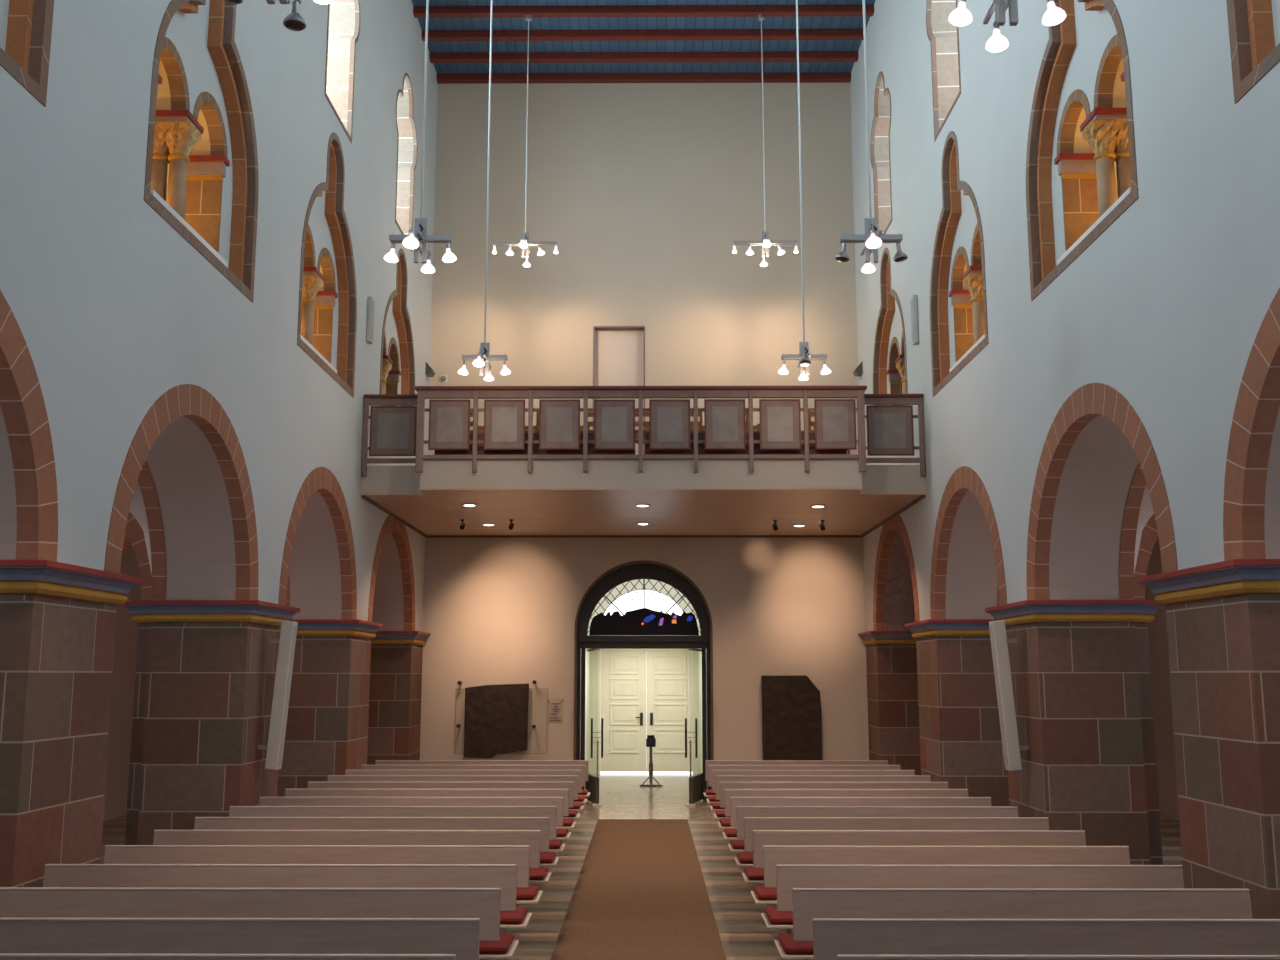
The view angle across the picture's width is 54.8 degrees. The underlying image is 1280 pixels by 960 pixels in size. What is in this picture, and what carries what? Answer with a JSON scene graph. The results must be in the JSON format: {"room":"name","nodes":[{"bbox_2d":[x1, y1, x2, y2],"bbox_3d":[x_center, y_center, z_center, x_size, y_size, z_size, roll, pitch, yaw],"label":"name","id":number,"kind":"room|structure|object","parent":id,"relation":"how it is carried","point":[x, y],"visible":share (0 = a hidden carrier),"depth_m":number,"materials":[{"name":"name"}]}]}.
{"room":"house of worship","nodes":[
{"label":"house of worship","id":0,"kind":"room"},
{"bbox_2d":[103,546,140,820],"bbox_3d":[-7.873,0.757,8.329,0.400,5.200,25.600,0,-9,0],"label":"wall","id":1,"kind":"structure","parent":0,"point":[126,632],"depth_m":18.14,"materials":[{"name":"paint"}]},
{"bbox_2d":[122,480,151,599],"bbox_3d":[-6.149,-0.188,8.291,3.150,1.575,24.570,0,-9,0],"label":"ceiling","id":2,"kind":"structure","parent":0,"point":[136,535],"depth_m":11.97,"materials":[{"name":"paint"}]},
{"bbox_2d":[0,0,437,631],"bbox_3d":[-4.163,-4.332,9.116,0.932,10.020,25.010,0,-9,0],"label":"wall","id":3,"kind":"structure","parent":0,"point":[127,357],"depth_m":11.15,"materials":[{"name":"paint"}]},
{"bbox_2d":[0,0,53,106],"bbox_3d":[-4.172,-3.986,6.656,0.928,2.959,2.570,0,-9,0],"label":"window","id":4,"kind":"structure","parent":3,"relation":"in","point":[25,25],"depth_m":7.62,"materials":[{"name":"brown stone"}]},
{"bbox_2d":[144,0,258,302],"bbox_3d":[-4.149,-3.347,10.706,0.928,2.959,2.570,0,-9,0],"label":"window","id":5,"kind":"structure","parent":3,"relation":"in","point":[201,124],"depth_m":11.16,"materials":[{"name":"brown stone"}]},
{"bbox_2d":[151,190,226,266],"bbox_3d":[-3.832,-2.090,10.506,0.062,0.100,1.720,0,-9,0],"label":"light","id":6,"kind":"object","parent":5,"relation":"attached to","point":[159,198],"visible":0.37,"depth_m":10.38,"materials":[{"name":"white plastic"}]},
{"bbox_2d":[297,132,356,397],"bbox_3d":[-4.125,-2.711,14.736,0.928,2.959,2.570,0,-9,0],"label":"window","id":7,"kind":"structure","parent":3,"relation":"in","point":[327,310],"depth_m":15.34,"materials":[{"name":"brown stone"}]},
{"bbox_2d":[300,335,336,372],"bbox_3d":[-3.808,-1.454,14.536,0.062,0.100,1.720,0,-9,0],"label":"light","id":8,"kind":"object","parent":7,"relation":"attached to","point":[301,337],"visible":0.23,"depth_m":14.51,"materials":[{"name":"white plastic"}]},
{"bbox_2d":[324,0,359,143],"bbox_3d":[-4.081,-5.690,15.236,0.836,2.660,1.728,0,-9,0],"label":"window","id":9,"kind":"structure","parent":3,"relation":"in","point":[343,22],"depth_m":15.80,"materials":[{"name":"white glass"}]},
{"bbox_2d":[366,297,374,343],"bbox_3d":[-3.620,-2.148,16.609,0.066,0.620,0.150,0,-9,0],"label":"loudspeaker","id":10,"kind":"object","parent":3,"relation":"attached to","point":[371,302],"visible":1,"depth_m":16.55,"materials":[{"name":"white plastic"}]},
{"bbox_2d":[371,300,374,339],"bbox_3d":[-3.591,-2.148,16.608,0.006,0.540,0.110,0,-9,0],"label":"grille","id":11,"kind":"object","parent":10,"relation":"attached to","point":[372,301],"depth_m":16.57,"materials":[{"name":"white metal"}]},
{"bbox_2d":[379,248,414,393],"bbox_3d":[-4.102,-2.076,18.756,0.928,2.959,2.570,0,-9,0],"label":"window","id":12,"kind":"structure","parent":3,"relation":"in","point":[397,364],"depth_m":19.32,"materials":[{"name":"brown stone"}]},
{"bbox_2d":[395,73,416,251],"bbox_3d":[-4.058,-5.055,19.257,0.836,2.660,1.728,0,-9,0],"label":"window","id":13,"kind":"structure","parent":3,"relation":"in","point":[405,123],"depth_m":19.80,"materials":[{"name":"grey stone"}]},
{"bbox_2d":[100,770,1182,959],"bbox_3d":[0.064,3.852,10.781,16.400,0.150,32.500,0,-9,0],"label":"floor","id":14,"kind":"structure","parent":0,"point":[744,934],"depth_m":13.81,"materials":[{"name":"stone"}]},
{"bbox_2d":[0,559,143,886],"bbox_3d":[-4.253,1.946,7.968,1.350,2.740,1.450,0,-9,0],"label":"pier","id":15,"kind":"object","parent":14,"relation":"on","point":[58,619],"visible":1,"depth_m":7.78,"materials":[{"name":"stone"}]},
{"bbox_2d":[121,600,300,844],"bbox_3d":[-4.230,2.583,12.008,1.350,2.740,1.430,0,-9,0],"label":"pier","id":16,"kind":"object","parent":14,"relation":"on","point":[205,673],"visible":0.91,"depth_m":11.52,"materials":[{"name":"stone"}]},
{"bbox_2d":[258,621,297,769],"bbox_3d":[-3.528,2.084,11.992,0.319,1.424,0.150,0,-9,0],"label":"loudspeaker","id":17,"kind":"object","parent":16,"relation":"attached to","point":[288,633],"visible":1,"depth_m":11.93,"materials":[{"name":"metal"}]},
{"bbox_2d":[278,626,297,765],"bbox_3d":[-3.419,2.088,11.991,0.007,1.340,0.110,4,-9,1],"label":"grille","id":18,"kind":"object","parent":17,"relation":"attached to","point":[295,627],"depth_m":11.98,"materials":[{"name":"white metal"}]},
{"bbox_2d":[0,953,455,959],"bbox_3d":[-2.212,2.378,4.813,2.953,0.902,0.605,0,-9,0],"label":"pew","id":19,"kind":"object","parent":14,"relation":"on","point":[3,956],"visible":1,"depth_m":5.13,"materials":[{"name":"paint"}]},
{"bbox_2d":[0,918,479,959],"bbox_3d":[-2.208,2.498,5.574,2.953,0.902,0.605,0,-9,0],"label":"pew","id":20,"kind":"object","parent":14,"relation":"on","point":[460,937],"visible":1,"depth_m":5.88,"materials":[{"name":"paint"}]},
{"bbox_2d":[0,887,500,940],"bbox_3d":[-2.203,2.631,6.413,2.953,0.902,0.605,0,-9,0],"label":"pew","id":21,"kind":"object","parent":14,"relation":"on","point":[484,904],"visible":0.47,"depth_m":6.72,"materials":[{"name":"paint"}]},
{"bbox_2d":[43,864,518,958],"bbox_3d":[-2.198,2.763,7.253,2.953,0.902,0.605,0,-9,0],"label":"pew","id":22,"kind":"object","parent":14,"relation":"on","point":[503,876],"visible":0.43,"depth_m":7.56,"materials":[{"name":"paint"}]},
{"bbox_2d":[479,934,513,953],"bbox_3d":[-2.211,2.688,7.165,2.928,0.041,0.392,0,-9,0],"label":"cushion","id":23,"kind":"object","parent":22,"relation":"on","point":[505,945],"depth_m":7.04,"materials":[{"name":"red fabric"}]},
{"bbox_2d":[103,845,531,959],"bbox_3d":[-2.193,2.896,8.093,2.953,0.902,0.605,0,-9,0],"label":"pew","id":24,"kind":"object","parent":14,"relation":"on","point":[114,854],"visible":0.38,"depth_m":8.40,"materials":[{"name":"paint"}]},
{"bbox_2d":[500,907,527,923],"bbox_3d":[-2.207,2.821,8.005,2.928,0.041,0.392,0,-9,0],"label":"cushion","id":25,"kind":"object","parent":24,"relation":"on","point":[520,916],"depth_m":7.89,"materials":[{"name":"red fabric"}]},
{"bbox_2d":[277,619,382,796],"bbox_3d":[-4.207,3.218,16.034,1.350,2.740,1.420,0,-9,0],"label":"pier","id":26,"kind":"object","parent":14,"relation":"on","point":[326,734],"visible":0.46,"depth_m":15.55,"materials":[{"name":"stone"}]},
{"bbox_2d":[153,830,542,959],"bbox_3d":[-2.189,3.028,8.932,2.953,0.902,0.605,0,-9,0],"label":"pew","id":27,"kind":"object","parent":14,"relation":"on","point":[532,838],"visible":0.36,"depth_m":9.24,"materials":[{"name":"paint"}]},
{"bbox_2d":[516,885,538,899],"bbox_3d":[-2.202,2.953,8.845,2.928,0.041,0.392,0,-9,0],"label":"cushion","id":28,"kind":"object","parent":27,"relation":"on","point":[530,893],"depth_m":8.72,"materials":[{"name":"red fabric"}]},
{"bbox_2d":[194,817,551,933],"bbox_3d":[-2.184,3.161,9.772,2.953,0.902,0.605,0,-9,0],"label":"pew","id":29,"kind":"object","parent":14,"relation":"on","point":[541,875],"visible":0.38,"depth_m":10.08,"materials":[{"name":"paint"}]},
{"bbox_2d":[529,867,547,879],"bbox_3d":[-2.197,3.086,9.684,2.928,0.041,0.392,0,-9,0],"label":"cushion","id":30,"kind":"object","parent":29,"relation":"on","point":[541,873],"depth_m":9.58,"materials":[{"name":"red fabric"}]},
{"bbox_2d":[229,806,558,906],"bbox_3d":[-2.179,3.293,10.611,2.953,0.902,0.605,0,-9,0],"label":"pew","id":31,"kind":"object","parent":14,"relation":"on","point":[547,859],"visible":0.34,"depth_m":10.92,"materials":[{"name":"paint"}]},
{"bbox_2d":[540,852,555,862],"bbox_3d":[-2.192,3.218,10.524,2.928,0.041,0.392,0,-9,0],"label":"cushion","id":32,"kind":"object","parent":31,"relation":"on","point":[545,857],"depth_m":10.45,"materials":[{"name":"red fabric"}]},
{"bbox_2d":[367,631,430,764],"bbox_3d":[-4.095,3.830,19.908,1.170,2.740,1.125,0,-9,0],"label":"pier","id":33,"kind":"object","parent":14,"relation":"on","point":[394,723],"visible":0.6,"depth_m":19.56,"materials":[{"name":"stone"}]},
{"bbox_2d":[259,797,565,904],"bbox_3d":[-2.174,3.426,11.451,2.953,0.902,0.605,0,-9,0],"label":"pew","id":34,"kind":"object","parent":14,"relation":"on","point":[555,845],"visible":0.35,"depth_m":11.76,"materials":[{"name":"paint"}]},
{"bbox_2d":[285,789,570,884],"bbox_3d":[-2.169,3.558,12.291,2.953,0.902,0.605,0,-9,0],"label":"pew","id":35,"kind":"object","parent":14,"relation":"on","point":[562,833],"visible":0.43,"depth_m":12.60,"materials":[{"name":"paint"}]},
{"bbox_2d":[307,781,575,828],"bbox_3d":[-2.164,3.691,13.130,2.953,0.902,0.605,0,-9,0],"label":"pew","id":36,"kind":"object","parent":14,"relation":"on","point":[567,823],"visible":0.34,"depth_m":13.45,"materials":[{"name":"paint"}]},
{"bbox_2d":[327,775,579,819],"bbox_3d":[-2.159,3.823,13.970,2.953,0.902,0.605,0,-9,0],"label":"pew","id":37,"kind":"object","parent":14,"relation":"on","point":[573,814],"visible":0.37,"depth_m":14.28,"materials":[{"name":"paint"}]},
{"bbox_2d":[345,770,583,810],"bbox_3d":[-2.155,3.956,14.809,2.953,0.902,0.605,0,-9,0],"label":"pew","id":38,"kind":"object","parent":14,"relation":"on","point":[577,805],"visible":0.3,"depth_m":15.12,"materials":[{"name":"paint"}]},
{"bbox_2d":[361,765,586,803],"bbox_3d":[-2.150,4.088,15.649,2.953,0.902,0.605,0,-9,0],"label":"pew","id":39,"kind":"object","parent":14,"relation":"on","point":[581,799],"visible":0.24,"depth_m":15.97,"materials":[{"name":"paint"}]},
{"bbox_2d":[375,760,589,796],"bbox_3d":[-2.145,4.221,16.489,2.953,0.902,0.605,0,-9,0],"label":"pew","id":40,"kind":"object","parent":14,"relation":"on","point":[585,792],"visible":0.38,"depth_m":16.81,"materials":[{"name":"paint"}]},
{"bbox_2d":[551,819,725,959],"bbox_3d":[-0.016,3.350,8.137,1.270,0.018,19.120,0,-9,0],"label":"carpet runner","id":41,"kind":"object","parent":14,"relation":"on","point":[640,892],"visible":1,"depth_m":11.26,"materials":[{"name":"brown carpet"}]},
{"bbox_2d":[640,735,661,786],"bbox_3d":[0.204,5.239,23.065,0.346,0.940,0.332,-8,-12,43],"label":"stand","id":42,"kind":"object","parent":14,"relation":"on","point":[650,740],"visible":1,"depth_m":23.04,"materials":[{"name":"black metal"}]},
{"bbox_2d":[761,675,821,759],"bbox_3d":[2.498,4.242,20.273,1.100,2.040,0.200,0,-9,0],"label":"memorial slab","id":43,"kind":"object","parent":14,"relation":"on","point":[791,704],"visible":0.63,"depth_m":20.29,"materials":[{"name":"stone"}]},
{"bbox_2d":[703,760,887,796],"bbox_3d":[2.114,4.217,16.465,2.525,0.902,0.605,0,-9,0],"label":"pew","id":44,"kind":"object","parent":14,"relation":"on","point":[708,792],"visible":0.31,"depth_m":16.78,"materials":[{"name":"paint"}]},
{"bbox_2d":[706,765,900,803],"bbox_3d":[2.109,4.084,15.625,2.525,0.902,0.605,0,-9,0],"label":"pew","id":45,"kind":"object","parent":14,"relation":"on","point":[711,799],"visible":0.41,"depth_m":15.94,"materials":[{"name":"paint"}]},
{"bbox_2d":[710,770,914,810],"bbox_3d":[2.104,3.952,14.785,2.525,0.902,0.605,0,-9,0],"label":"pew","id":46,"kind":"object","parent":14,"relation":"on","point":[715,806],"visible":0.27,"depth_m":15.10,"materials":[{"name":"paint"}]},
{"bbox_2d":[714,775,930,819],"bbox_3d":[2.099,3.820,13.946,2.525,0.902,0.605,0,-9,0],"label":"pew","id":47,"kind":"object","parent":14,"relation":"on","point":[720,814],"visible":0.33,"depth_m":14.26,"materials":[{"name":"paint"}]},
{"bbox_2d":[718,782,947,867],"bbox_3d":[2.095,3.687,13.106,2.525,0.902,0.605,0,-9,0],"label":"pew","id":48,"kind":"object","parent":14,"relation":"on","point":[724,823],"visible":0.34,"depth_m":13.42,"materials":[{"name":"paint"}]},
{"bbox_2d":[723,789,967,885],"bbox_3d":[2.090,3.554,12.267,2.525,0.902,0.605,0,-9,0],"label":"pew","id":49,"kind":"object","parent":14,"relation":"on","point":[730,833],"visible":0.33,"depth_m":12.58,"materials":[{"name":"paint"}]},
{"bbox_2d":[728,797,991,904],"bbox_3d":[2.085,3.422,11.427,2.525,0.902,0.605,0,-9,0],"label":"pew","id":50,"kind":"object","parent":14,"relation":"on","point":[736,845],"visible":0.3,"depth_m":11.74,"materials":[{"name":"paint"}]},
{"bbox_2d":[734,806,1017,906],"bbox_3d":[2.080,3.289,10.587,2.525,0.902,0.605,0,-9,0],"label":"pew","id":51,"kind":"object","parent":14,"relation":"on","point":[743,859],"visible":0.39,"depth_m":10.90,"materials":[{"name":"paint"}]},
{"bbox_2d":[737,852,752,863],"bbox_3d":[2.088,3.214,10.500,2.508,0.041,0.392,0,-9,0],"label":"cushion","id":52,"kind":"object","parent":51,"relation":"on","point":[742,857],"depth_m":10.39,"materials":[{"name":"red fabric"}]},
{"bbox_2d":[858,631,920,775],"bbox_3d":[4.225,3.822,19.861,1.170,2.740,1.125,0,-9,0],"label":"pier","id":53,"kind":"object","parent":14,"relation":"on","point":[891,656],"visible":0.6,"depth_m":19.51,"materials":[{"name":"stone"}]},
{"bbox_2d":[742,817,1048,933],"bbox_3d":[2.075,3.157,9.748,2.525,0.902,0.605,0,-9,0],"label":"pew","id":54,"kind":"object","parent":14,"relation":"on","point":[751,875],"visible":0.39,"depth_m":10.06,"materials":[{"name":"paint"}]},
{"bbox_2d":[744,868,763,879],"bbox_3d":[2.083,3.082,9.660,2.508,0.041,0.392,0,-9,0],"label":"cushion","id":55,"kind":"object","parent":54,"relation":"on","point":[750,873],"depth_m":9.57,"materials":[{"name":"red fabric"}]},
{"bbox_2d":[751,830,1085,933],"bbox_3d":[2.070,3.025,8.908,2.525,0.902,0.605,0,-9,0],"label":"pew","id":56,"kind":"object","parent":14,"relation":"on","point":[761,895],"visible":0.38,"depth_m":9.22,"materials":[{"name":"paint"}]},
{"bbox_2d":[753,886,776,899],"bbox_3d":[2.078,2.949,8.820,2.508,0.041,0.392,0,-9,0],"label":"cushion","id":57,"kind":"object","parent":56,"relation":"on","point":[759,893],"depth_m":8.72,"materials":[{"name":"red fabric"}]},
{"bbox_2d":[761,846,1129,928],"bbox_3d":[2.066,2.892,8.069,2.525,0.902,0.605,0,-9,0],"label":"pew","id":58,"kind":"object","parent":14,"relation":"on","point":[773,856],"visible":0.41,"depth_m":8.38,"materials":[{"name":"paint"}]},
{"bbox_2d":[764,907,792,924],"bbox_3d":[2.074,2.817,7.981,2.508,0.041,0.392,0,-9,0],"label":"cushion","id":59,"kind":"object","parent":58,"relation":"on","point":[772,916],"depth_m":7.86,"materials":[{"name":"red fabric"}]},
{"bbox_2d":[905,619,1008,805],"bbox_3d":[4.293,3.211,15.986,1.350,2.740,1.420,0,-9,0],"label":"pier","id":60,"kind":"object","parent":14,"relation":"on","point":[961,746],"visible":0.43,"depth_m":15.49,"materials":[{"name":"stone"}]},
{"bbox_2d":[774,865,1184,959],"bbox_3d":[2.061,2.760,7.229,2.525,0.902,0.605,0,-9,0],"label":"pew","id":61,"kind":"object","parent":14,"relation":"on","point":[788,877],"visible":0.41,"depth_m":7.53,"materials":[{"name":"paint"}]},
{"bbox_2d":[778,934,813,954],"bbox_3d":[2.069,2.684,7.141,2.508,0.041,0.392,0,-9,0],"label":"cushion","id":62,"kind":"object","parent":61,"relation":"on","point":[787,945],"depth_m":7.01,"materials":[{"name":"red fabric"}]},
{"bbox_2d":[792,888,1252,941],"bbox_3d":[2.056,2.627,6.389,2.525,0.902,0.605,0,-9,0],"label":"pew","id":63,"kind":"object","parent":14,"relation":"on","point":[808,904],"visible":0.53,"depth_m":6.69,"materials":[{"name":"paint"}]},
{"bbox_2d":[812,918,1279,959],"bbox_3d":[2.051,2.495,5.550,2.525,0.902,0.605,0,-9,0],"label":"pew","id":64,"kind":"object","parent":14,"relation":"on","point":[831,937],"visible":1,"depth_m":5.85,"materials":[{"name":"paint"}]},
{"bbox_2d":[837,954,1279,959],"bbox_3d":[2.047,2.375,4.789,2.525,0.902,0.605,0,-9,0],"label":"pew","id":65,"kind":"object","parent":14,"relation":"on","point":[840,956],"visible":1,"depth_m":5.12,"materials":[{"name":"paint"}]},
{"bbox_2d":[985,600,1164,864],"bbox_3d":[4.270,2.576,11.961,1.350,2.740,1.430,0,-9,0],"label":"pier","id":66,"kind":"object","parent":14,"relation":"on","point":[1081,673],"visible":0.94,"depth_m":11.47,"materials":[{"name":"stone"}]},
{"bbox_2d":[989,620,1028,770],"bbox_3d":[3.567,2.070,11.903,0.319,1.424,0.150,0,-9,0],"label":"loudspeaker","id":67,"kind":"object","parent":66,"relation":"attached to","point":[998,637],"visible":1,"depth_m":11.84,"materials":[{"name":"metal"}]},
{"bbox_2d":[989,625,1008,766],"bbox_3d":[3.457,2.074,11.903,0.007,1.340,0.110,-4,-9,0],"label":"grille","id":68,"kind":"object","parent":67,"relation":"attached to","point":[991,626],"depth_m":11.89,"materials":[{"name":"white metal"}]},
{"bbox_2d":[1139,559,1279,918],"bbox_3d":[4.246,1.938,7.921,1.350,2.740,1.450,0,-9,0],"label":"pier","id":69,"kind":"object","parent":14,"relation":"on","point":[1223,618],"visible":1,"depth_m":7.72,"materials":[{"name":"stone"}]},
{"bbox_2d":[411,0,874,83],"bbox_3d":[-0.002,-9.174,9.901,10.300,0.230,25.700,0,-9,0],"label":"ceiling","id":70,"kind":"structure","parent":0,"point":[571,41],"depth_m":20.64,"materials":[{"name":"blue wood"}]},
{"bbox_2d":[224,0,333,30],"bbox_3d":[-1.989,-5.999,7.277,0.558,6.860,0.493,9,-12,-44],"label":"pendant light","id":71,"kind":"object","parent":70,"relation":"hanging from","point":[294,21],"visible":1,"depth_m":6.98,"materials":[{"name":"metal"}]},
{"bbox_2d":[383,0,456,273],"bbox_3d":[-1.916,-5.324,11.270,0.558,6.950,0.493,9,-12,-44],"label":"pendant light","id":72,"kind":"object","parent":70,"relation":"hanging from","point":[419,234],"visible":1,"depth_m":10.75,"materials":[{"name":"metal"}]},
{"bbox_2d":[458,0,510,380],"bbox_3d":[-1.863,-4.687,15.270,0.558,6.960,0.493,9,-12,-44],"label":"pendant light","id":73,"kind":"object","parent":70,"relation":"hanging from","point":[478,360],"visible":1,"depth_m":14.79,"materials":[{"name":"metal"}]},
{"bbox_2d":[492,15,557,266],"bbox_3d":[-1.794,-5.448,19.599,0.896,4.107,0.599,5,-10,-31],"label":"pendant light","id":74,"kind":"object","parent":70,"relation":"hanging from","point":[524,243],"visible":1,"depth_m":19.29,"materials":[{"name":"metal"}]},
{"bbox_2d":[732,14,797,266],"bbox_3d":[1.955,-5.452,19.578,0.896,4.107,0.599,5,-10,-31],"label":"pendant light","id":75,"kind":"object","parent":70,"relation":"hanging from","point":[765,242],"visible":1,"depth_m":19.29,"materials":[{"name":"metal"}]},
{"bbox_2d":[778,0,830,380],"bbox_3d":[1.957,-4.691,15.248,0.558,6.960,0.493,9,-12,-44],"label":"pendant light","id":76,"kind":"object","parent":70,"relation":"hanging from","point":[804,356],"visible":1,"depth_m":14.77,"materials":[{"name":"metal"}]},
{"bbox_2d":[835,0,907,272],"bbox_3d":[2.024,-5.326,11.349,0.558,6.920,0.493,9,-12,-44],"label":"pendant light","id":77,"kind":"object","parent":70,"relation":"hanging from","point":[871,240],"visible":1,"depth_m":10.82,"materials":[{"name":"metal"}]},
{"bbox_2d":[948,0,1066,51],"bbox_3d":[1.990,-5.934,7.244,0.558,7.000,0.493,9,-12,-44],"label":"pendant light","id":78,"kind":"object","parent":70,"relation":"hanging from","point":[960,16],"visible":1,"depth_m":6.71,"materials":[{"name":"glass"}]},
{"bbox_2d":[585,635,702,772],"bbox_3d":[0.088,4.354,23.746,2.800,2.900,5.430,0,-9,0],"label":"wall","id":79,"kind":"structure","parent":0,"point":[588,653],"depth_m":24.99,"materials":[{"name":"paint"}]},
{"bbox_2d":[590,649,698,773],"bbox_3d":[0.102,4.826,26.157,2.300,2.720,0.220,0,-9,0],"label":"door","id":80,"kind":"structure","parent":79,"relation":"in","point":[628,685],"depth_m":26.14,"materials":[{"name":"beige paint"}]},
{"bbox_2d":[420,82,868,759],"bbox_3d":[0.120,-0.987,21.527,16.000,12.760,0.620,0,-9,0],"label":"wall","id":81,"kind":"structure","parent":0,"point":[645,192],"depth_m":21.53,"materials":[{"name":"paint"}]},
{"bbox_2d":[454,680,547,757],"bbox_3d":[-2.292,3.935,20.359,1.530,1.253,0.180,0,-9,0],"label":"memorial slab","id":82,"kind":"object","parent":81,"relation":"attached to","point":[496,716],"visible":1,"depth_m":20.27,"materials":[{"name":"stone"}]},
{"bbox_2d":[585,648,602,805],"bbox_3d":[-0.772,4.008,20.189,0.194,2.475,0.980,2,-9,-13],"label":"door","id":83,"kind":"structure","parent":81,"relation":"in","point":[592,785],"depth_m":19.77,"materials":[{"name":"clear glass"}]},
{"bbox_2d":[592,326,644,454],"bbox_3d":[-0.363,-1.054,21.324,0.955,3.310,0.206,0,-9,0],"label":"door","id":84,"kind":"structure","parent":81,"relation":"in","point":[618,351],"depth_m":21.53,"materials":[{"name":"paint"}]},
{"bbox_2d":[361,459,925,537],"bbox_3d":[0.054,0.356,18.344,7.400,0.425,5.250,0,-9,0],"label":"gallery","id":85,"kind":"object","parent":81,"relation":"attached to","point":[723,499],"visible":0.99,"depth_m":16.24,"materials":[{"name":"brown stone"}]},
{"bbox_2d":[434,431,636,454],"bbox_3d":[-1.359,-0.409,16.190,2.640,0.415,0.400,0,-9,0],"label":"bench","id":86,"kind":"object","parent":85,"relation":"on","point":[535,447],"visible":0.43,"depth_m":15.98,"materials":[{"name":"orange wood"}]},
{"bbox_2d":[361,386,925,476],"bbox_3d":[0.040,-0.611,16.056,7.380,1.112,0.630,0,-9,0],"label":"gallery railing","id":87,"kind":"object","parent":85,"relation":"on","point":[396,420],"visible":1,"depth_m":15.83,"materials":[{"name":"wood"}]},
{"bbox_2d":[644,430,846,454],"bbox_3d":[1.371,-0.412,16.174,2.640,0.415,0.400,0,-9,0],"label":"bench","id":88,"kind":"object","parent":85,"relation":"on","point":[701,433],"visible":0.32,"depth_m":15.97,"materials":[{"name":"orange wood"}]},
{"bbox_2d":[573,561,713,799],"bbox_3d":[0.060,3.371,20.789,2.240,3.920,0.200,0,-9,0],"label":"door frame","id":89,"kind":"structure","parent":81,"relation":"attached to","point":[624,574],"depth_m":20.82,"materials":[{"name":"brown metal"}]},
{"bbox_2d":[588,579,700,634],"bbox_3d":[0.070,2.136,20.981,2.000,1.000,0.040,0,-9,0],"label":"window","id":90,"kind":"structure","parent":81,"relation":"in","point":[639,606],"depth_m":20.97,"materials":[{"name":"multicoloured glass"}]},
{"bbox_2d":[685,648,702,805],"bbox_3d":[0.907,4.007,20.180,0.194,2.475,0.980,-2,-9,13],"label":"door","id":91,"kind":"structure","parent":81,"relation":"in","point":[696,781],"depth_m":19.77,"materials":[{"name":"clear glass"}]},
{"bbox_2d":[850,0,1279,631],"bbox_3d":[4.157,-4.340,9.069,0.932,10.020,25.010,0,-9,0],"label":"wall","id":92,"kind":"structure","parent":0,"point":[1152,359],"depth_m":11.15,"materials":[{"name":"paint"}]},
{"bbox_2d":[870,71,891,233],"bbox_3d":[4.166,-5.063,19.210,0.836,2.660,1.728,0,-9,0],"label":"window","id":93,"kind":"structure","parent":92,"relation":"in","point":[880,130],"depth_m":19.76,"materials":[{"name":"white glass"}]},
{"bbox_2d":[873,247,907,393],"bbox_3d":[4.210,-2.084,18.710,0.928,2.959,2.570,0,-9,0],"label":"window","id":94,"kind":"structure","parent":92,"relation":"in","point":[889,357],"depth_m":19.31,"materials":[{"name":"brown stone"}]},
{"bbox_2d":[910,295,918,344],"bbox_3d":[3.704,-2.158,16.669,0.066,0.660,0.150,0,-9,0],"label":"loudspeaker","id":95,"kind":"object","parent":92,"relation":"attached to","point":[914,308],"visible":1,"depth_m":16.61,"materials":[{"name":"white plastic"}]},
{"bbox_2d":[910,298,913,341],"bbox_3d":[3.674,-2.158,16.669,0.006,0.580,0.110,0,-9,0],"label":"grille","id":96,"kind":"object","parent":95,"relation":"attached to","point":[912,299],"depth_m":16.64,"materials":[{"name":"white metal"}]},
{"bbox_2d":[926,0,960,141],"bbox_3d":[4.143,-5.697,15.190,0.836,2.660,1.728,0,-9,0],"label":"window","id":97,"kind":"structure","parent":92,"relation":"in","point":[943,36],"depth_m":15.75,"materials":[{"name":"white glass"}]},
{"bbox_2d":[930,131,988,396],"bbox_3d":[4.186,-2.718,14.690,0.928,2.959,2.570,0,-9,0],"label":"window","id":98,"kind":"structure","parent":92,"relation":"in","point":[958,301],"depth_m":15.32,"materials":[{"name":"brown stone"}]},
{"bbox_2d":[949,334,984,372],"bbox_3d":[3.869,-1.461,14.493,0.062,0.100,1.720,0,-9,0],"label":"light","id":99,"kind":"object","parent":98,"relation":"attached to","point":[983,336],"visible":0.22,"depth_m":14.50,"materials":[{"name":"white plastic"}]},
{"bbox_2d":[1026,0,1138,300],"bbox_3d":[4.163,-3.354,10.659,0.928,2.959,2.570,0,-9,0],"label":"window","id":100,"kind":"structure","parent":92,"relation":"in","point":[1081,123],"depth_m":11.15,"materials":[{"name":"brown stone"}]},
{"bbox_2d":[1057,188,1131,264],"bbox_3d":[3.846,-2.097,10.463,0.062,0.100,1.720,0,-9,0],"label":"light","id":101,"kind":"object","parent":100,"relation":"attached to","point":[1128,190],"visible":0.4,"depth_m":10.31,"materials":[{"name":"white plastic"}]},
{"bbox_2d":[1226,0,1279,103],"bbox_3d":[4.140,-3.993,6.610,0.928,2.959,2.570,0,-9,0],"label":"window","id":102,"kind":"structure","parent":92,"relation":"in","point":[1253,25],"depth_m":7.58,"materials":[{"name":"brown stone"}]},
{"bbox_2d":[1134,484,1159,599],"bbox_3d":[6.141,-0.199,8.222,3.150,1.575,24.570,0,-9,0],"label":"wall","id":103,"kind":"structure","parent":0,"point":[1146,534],"depth_m":11.91,"materials":[{"name":"paint"}]},
{"bbox_2d":[1145,543,1178,819],"bbox_3d":[7.867,0.743,8.240,0.400,5.200,25.600,0,-9,0],"label":"wall","id":104,"kind":"structure","parent":0,"point":[1157,629],"depth_m":18.30,"materials":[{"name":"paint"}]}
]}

